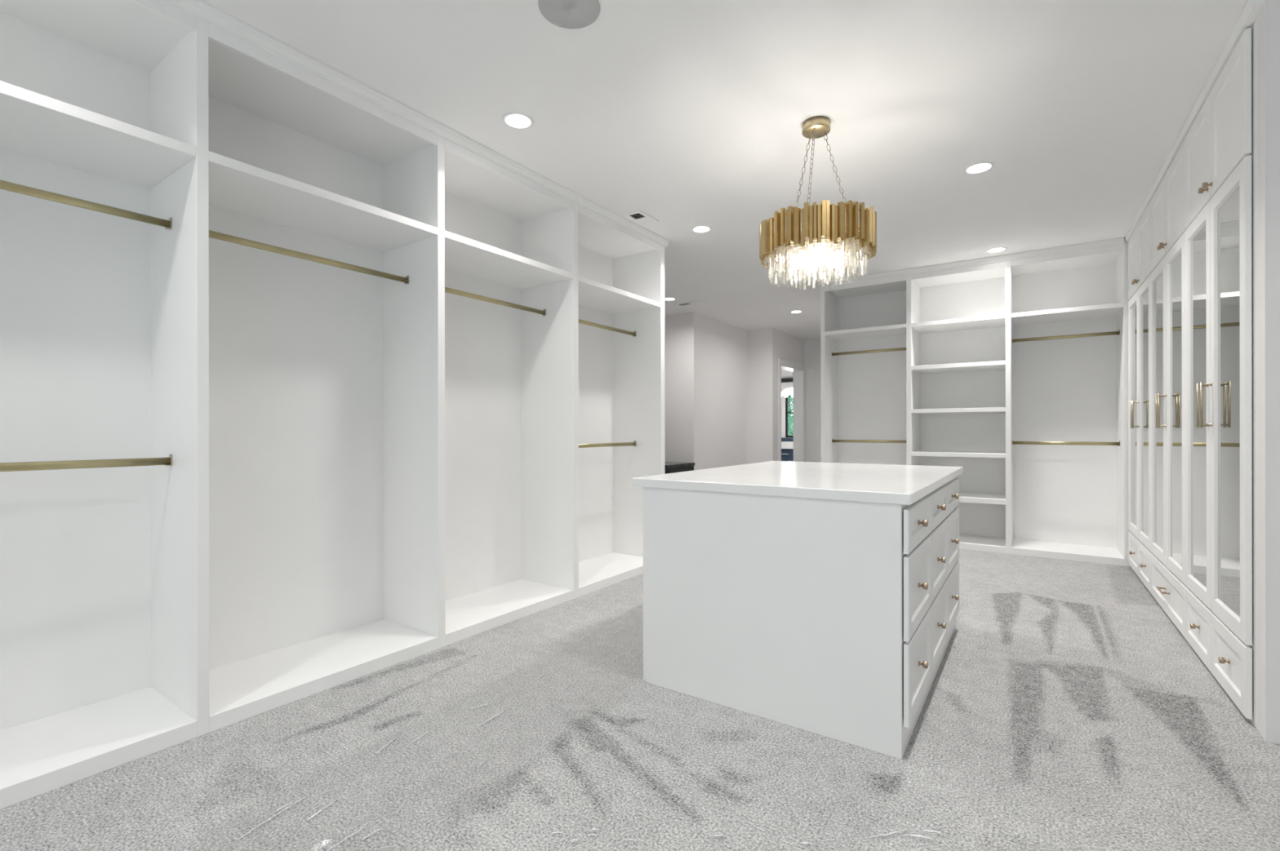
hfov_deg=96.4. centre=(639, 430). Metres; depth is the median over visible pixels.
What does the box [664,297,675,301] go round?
recessed light
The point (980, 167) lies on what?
recessed light
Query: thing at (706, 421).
wall
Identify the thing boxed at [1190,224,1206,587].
mirror
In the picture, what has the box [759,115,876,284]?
chandelier
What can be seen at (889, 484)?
island countertop
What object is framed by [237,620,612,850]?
film
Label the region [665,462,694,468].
countertop
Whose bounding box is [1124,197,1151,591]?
wardrobe
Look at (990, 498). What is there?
shelf
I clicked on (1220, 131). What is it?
wardrobe
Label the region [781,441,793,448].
countertop
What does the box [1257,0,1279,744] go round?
wall
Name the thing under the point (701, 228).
recessed light
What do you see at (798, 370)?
door frame
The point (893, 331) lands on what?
shelf
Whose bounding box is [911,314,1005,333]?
shelf
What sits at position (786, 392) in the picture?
pendant lamp
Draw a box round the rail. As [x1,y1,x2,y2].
[781,377,792,382]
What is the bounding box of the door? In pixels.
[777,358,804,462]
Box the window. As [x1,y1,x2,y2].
[785,396,793,437]
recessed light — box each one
[502,111,533,129]
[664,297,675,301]
[691,225,711,232]
[790,311,802,313]
[964,161,994,174]
[986,247,1007,253]
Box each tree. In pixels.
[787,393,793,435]
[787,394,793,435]
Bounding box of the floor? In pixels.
[0,549,1279,850]
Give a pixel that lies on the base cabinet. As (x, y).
(670, 467)
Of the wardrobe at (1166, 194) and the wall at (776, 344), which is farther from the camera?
the wall at (776, 344)
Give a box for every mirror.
[1131,303,1137,527]
[1141,289,1148,537]
[1154,272,1163,550]
[1169,252,1182,566]
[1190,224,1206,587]
[1217,186,1239,617]
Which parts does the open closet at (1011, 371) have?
header rail, panel, hanging rod, hanging rod, panel, header rail, panel, panel, crown moulding, panel, hanging rod, hanging rod, panel, header rail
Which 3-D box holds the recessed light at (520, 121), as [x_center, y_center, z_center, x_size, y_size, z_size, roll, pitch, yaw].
[-0.626,-1.585,2.937,0.160,0.005,0.160,0,0,35]
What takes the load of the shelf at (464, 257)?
attached to the open closet at (310, 384)
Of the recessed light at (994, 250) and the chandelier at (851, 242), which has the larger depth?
the recessed light at (994, 250)
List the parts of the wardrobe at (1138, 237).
bar pull, mirror door, door, drawer, bar pull, crown moulding, mirror door, door, drawer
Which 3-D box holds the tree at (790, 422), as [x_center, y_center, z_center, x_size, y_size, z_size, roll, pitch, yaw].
[4.580,-0.841,18.747,3.484,4.747,3.387,0,0,35]
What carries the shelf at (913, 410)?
attached to the open closet at (1011, 371)
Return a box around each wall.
[664,312,747,470]
[746,328,762,463]
[762,328,804,462]
[781,368,793,438]
[804,338,821,462]
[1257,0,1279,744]
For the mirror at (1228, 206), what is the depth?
2.42 m
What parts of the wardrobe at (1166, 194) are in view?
mirror door, door, bar pull, knob, bar pull, knob, bar pull, crown moulding, drawer, door, mirror door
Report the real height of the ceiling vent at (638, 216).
0.008 m
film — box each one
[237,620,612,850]
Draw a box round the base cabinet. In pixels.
[665,462,694,474]
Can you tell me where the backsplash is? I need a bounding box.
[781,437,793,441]
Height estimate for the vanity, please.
0.865 m
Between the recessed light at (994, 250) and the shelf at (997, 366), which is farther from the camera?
the shelf at (997, 366)
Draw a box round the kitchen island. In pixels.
[643,478,959,759]
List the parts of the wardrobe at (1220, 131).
knob, mirror door, door, drawer, bar pull, knob, bar pull, knob, crown moulding, knob, door, mirror door, drawer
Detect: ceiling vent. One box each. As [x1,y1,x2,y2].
[623,210,658,226]
[675,300,705,306]
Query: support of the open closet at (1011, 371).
on the floor
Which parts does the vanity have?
drawer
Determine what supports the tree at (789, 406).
on the lawn
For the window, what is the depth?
13.45 m
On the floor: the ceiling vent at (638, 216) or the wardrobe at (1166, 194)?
the wardrobe at (1166, 194)
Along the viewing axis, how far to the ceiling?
2.78 m
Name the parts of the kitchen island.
drawer, drawer, drawer, knob, knob, knob, drawer, drawer, drawer, knob, knob, knob, drawer, drawer, drawer, knob, knob, knob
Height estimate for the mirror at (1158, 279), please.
1.738 m
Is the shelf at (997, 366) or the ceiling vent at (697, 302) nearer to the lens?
the shelf at (997, 366)
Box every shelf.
[0,80,195,189]
[208,151,437,252]
[444,230,573,289]
[577,275,661,314]
[824,324,906,341]
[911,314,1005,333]
[911,360,1005,373]
[911,407,1005,413]
[911,450,1005,457]
[959,492,1005,505]
[1010,302,1124,325]
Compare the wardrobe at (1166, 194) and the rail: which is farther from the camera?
the rail
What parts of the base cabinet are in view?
panel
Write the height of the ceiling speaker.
0.006 m
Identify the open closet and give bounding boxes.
[0,0,669,809]
[817,237,1129,566]
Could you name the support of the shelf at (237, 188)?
attached to the open closet at (310, 384)
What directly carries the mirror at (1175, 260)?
attached to the wardrobe at (1166, 194)
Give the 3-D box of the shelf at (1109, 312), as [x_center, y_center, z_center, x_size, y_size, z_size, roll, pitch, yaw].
[3.844,-1.041,5.190,0.787,0.037,0.513,0,0,35]
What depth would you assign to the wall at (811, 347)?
10.04 m
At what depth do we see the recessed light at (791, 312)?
7.72 m
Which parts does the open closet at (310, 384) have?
panel, hanging rod, hanging rod, panel, header rail, panel, hanging rod, panel, header rail, crown moulding, panel, hanging rod, panel, header rail, panel, hanging rod, hanging rod, panel, header rail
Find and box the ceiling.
[201,0,1248,339]
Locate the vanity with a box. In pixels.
[781,437,793,462]
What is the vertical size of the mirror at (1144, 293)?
1.738 m
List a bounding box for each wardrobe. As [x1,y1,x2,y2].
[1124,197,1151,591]
[1146,133,1186,638]
[1179,0,1264,729]
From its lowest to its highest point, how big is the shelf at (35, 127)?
0.037 m
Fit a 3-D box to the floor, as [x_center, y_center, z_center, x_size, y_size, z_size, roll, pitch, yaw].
[1.067,1.137,6.195,9.300,0.001,15.000,0,0,35]
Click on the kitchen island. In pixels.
(835, 620)
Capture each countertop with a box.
[632,461,963,505]
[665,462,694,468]
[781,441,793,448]
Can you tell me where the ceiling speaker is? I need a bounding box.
[537,0,601,29]
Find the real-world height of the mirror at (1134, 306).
1.738 m
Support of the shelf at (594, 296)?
attached to the open closet at (310, 384)
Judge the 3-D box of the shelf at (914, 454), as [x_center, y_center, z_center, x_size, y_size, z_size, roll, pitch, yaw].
[3.163,0.239,5.663,0.788,0.039,0.513,0,0,35]
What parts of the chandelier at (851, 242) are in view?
brass plate, brass plate, brass plate, brass plate, crystal rod, brass plate, brass plate, brass plate, brass plate, brass plate, crystal rod, brass plate, brass plate, brass plate, brass plate, brass plate, brass plate, brass plate, brass plate, brass plate, brass plate, bulb, brass plate, brass plate, bulb, brass plate, crystal rod, brass plate, brass plate, brass plate, brass plate, bulb, brass plate, brass plate, bulb, brass plate, crystal frame, brass plate, brass plate, bulb, brass plate, brass plate, brass plate, brass plate, bulb, brass plate, brass plate, brass plate, brass plate, bulb, crystal rod, crystal rod, brass plate, brass plate, brass plate, brass plate, brass plate, brass plate, brass plate, brass plate, crystal rod, brass plate, crystal rod, brass plate, brass plate, brass plate, brass plate, crystal rod, brass plate, crystal rod, brass plate, brass plate, brass plate, brass plate, brass plate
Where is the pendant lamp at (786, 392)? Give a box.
[781,372,793,397]
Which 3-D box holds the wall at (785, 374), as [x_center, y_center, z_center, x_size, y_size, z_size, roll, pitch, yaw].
[3.051,-0.231,13.759,3.755,2.728,0.100,0,0,35]
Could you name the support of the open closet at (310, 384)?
on the floor

